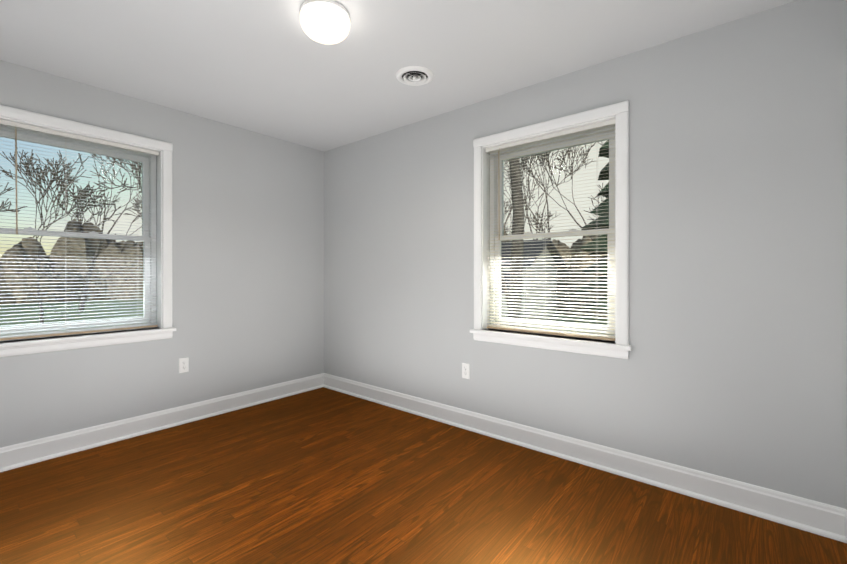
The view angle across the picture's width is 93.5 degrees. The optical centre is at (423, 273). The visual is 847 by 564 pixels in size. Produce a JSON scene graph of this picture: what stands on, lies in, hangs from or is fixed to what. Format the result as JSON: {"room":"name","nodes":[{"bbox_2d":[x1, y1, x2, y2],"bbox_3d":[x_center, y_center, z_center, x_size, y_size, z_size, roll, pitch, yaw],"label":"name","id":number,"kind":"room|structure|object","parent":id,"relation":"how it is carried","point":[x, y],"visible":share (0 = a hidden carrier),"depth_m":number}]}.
{"room":"empty bedroom","nodes":[
{"label":"empty bedroom","id":0,"kind":"room"},
{"bbox_2d":[0,60,323,447],"bbox_3d":[-2.108,-0.050,3.011,0.200,2.600,3.120,0,0,40],"label":"wall","id":1,"kind":"structure","parent":0,"point":[247,260],"depth_m":3.25},
{"bbox_2d":[0,105,175,356],"bbox_3d":[-2.380,-0.252,2.642,0.232,1.497,1.251,0,0,40],"label":"window unit","id":2,"kind":"structure","parent":1,"relation":"in","point":[150,248],"depth_m":2.85},
{"bbox_2d":[0,119,158,340],"bbox_3d":[-2.352,-0.261,2.619,0.048,1.329,1.057,0,0,40],"label":"mini blind","id":3,"kind":"object","parent":2,"relation":"attached to","point":[15,125],"visible":0.9,"depth_m":2.64},
{"bbox_2d":[0,373,323,471],"bbox_3d":[-1.980,1.103,2.983,0.033,0.135,3.000,0,0,40],"label":"baseboard","id":4,"kind":"structure","parent":1,"relation":"attached to","point":[14,456],"depth_m":2.89},
{"bbox_2d":[179,357,188,372],"bbox_3d":[-1.880,0.720,3.124,0.007,0.115,0.070,0,0,40],"label":"outlet","id":5,"kind":"object","parent":1,"relation":"attached to","point":[183,365],"visible":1,"depth_m":3.12},
{"bbox_2d":[0,0,796,151],"bbox_3d":[-0.539,-1.320,1.841,4.110,0.100,3.320,0,0,40],"label":"ceiling","id":6,"kind":"structure","parent":0,"point":[271,68],"depth_m":2.26},
{"bbox_2d":[299,0,349,44],"bbox_3d":[-0.480,-1.214,1.948,0.242,0.112,0.242,0,0,40],"label":"ceiling lamp","id":7,"kind":"object","parent":6,"relation":"attached to","point":[327,22],"visible":1,"depth_m":1.88},
{"bbox_2d":[396,66,433,85],"bbox_3d":[-0.056,-1.262,2.557,0.246,0.017,0.246,0,0,40],"label":"ceiling vent","id":8,"kind":"object","parent":6,"relation":"in","point":[414,75],"visible":0.98,"depth_m":2.54},
{"bbox_2d":[0,387,846,563],"bbox_3d":[-0.539,1.210,1.841,4.110,0.080,3.320,0,0,40],"label":"floor","id":9,"kind":"structure","parent":0,"point":[323,475],"depth_m":2.02},
{"bbox_2d":[324,0,846,508],"bbox_3d":[0.456,-0.050,3.042,4.110,2.600,0.200,0,0,40],"label":"wall","id":10,"kind":"structure","parent":0,"point":[734,366],"depth_m":2.15},
{"bbox_2d":[462,363,469,378],"bbox_3d":[0.320,0.740,3.020,0.070,0.115,0.007,0,0,40],"label":"outlet","id":11,"kind":"object","parent":10,"relation":"attached to","point":[465,371],"visible":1,"depth_m":3.02},
{"bbox_2d":[469,100,631,358],"bbox_3d":[0.832,-0.252,2.697,1.086,1.497,0.232,0,0,40],"label":"window unit","id":12,"kind":"structure","parent":10,"relation":"in","point":[495,261],"depth_m":2.63},
{"bbox_2d":[486,119,614,340],"bbox_3d":[0.809,-0.261,2.668,0.892,1.329,0.048,0,0,40],"label":"mini blind","id":13,"kind":"object","parent":12,"relation":"attached to","point":[611,122],"visible":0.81,"depth_m":2.64},
{"bbox_2d":[323,373,846,542],"bbox_3d":[0.412,1.103,2.927,3.790,0.135,0.033,0,0,40],"label":"baseboard","id":14,"kind":"structure","parent":10,"relation":"attached to","point":[815,517],"depth_m":2.26},
{"label":"outside","id":15,"kind":"structure","parent":0,"visible":0},
{"bbox_2d":[0,296,612,334],"bbox_3d":[3.430,1.720,9.539,280.000,0.200,300.000,0,0,40],"label":"lawn","id":16,"kind":"structure","parent":15,"point":[96,308],"depth_m":16.14},
{"bbox_2d":[0,219,604,303],"bbox_3d":[2.787,-1.413,-5.737,80.196,6.066,83.219,0,0,40],"label":"thicket","id":17,"kind":"object","parent":16,"relation":"on","point":[132,260],"depth_m":23.66},
{"bbox_2d":[0,147,606,240],"bbox_3d":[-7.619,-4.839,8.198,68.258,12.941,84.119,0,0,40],"label":"tree","id":18,"kind":"object","parent":16,"relation":"on","point":[79,213],"depth_m":31.05},
{"bbox_2d":[0,140,607,325],"bbox_3d":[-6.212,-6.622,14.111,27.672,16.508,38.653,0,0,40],"label":"tree","id":19,"kind":"object","parent":16,"relation":"on","point":[519,197],"depth_m":11.62},
{"bbox_2d":[500,239,566,326],"bbox_3d":[2.625,0.269,13.582,3.500,2.700,2.900,0,0,40],"label":"garden shed","id":20,"kind":"object","parent":16,"relation":"on","point":[530,277],"depth_m":12.43},
{"bbox_2d":[557,270,606,317],"bbox_3d":[9.989,0.669,11.185,28.090,1.900,0.114,0,0,40],"label":"privacy fence","id":21,"kind":"object","parent":16,"relation":"on","point":[563,276],"depth_m":14.82},
{"bbox_2d":[575,140,608,310],"bbox_3d":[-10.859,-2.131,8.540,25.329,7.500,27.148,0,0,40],"label":"tree","id":22,"kind":"object","parent":16,"relation":"on","point":[596,223],"depth_m":10.66}
]}

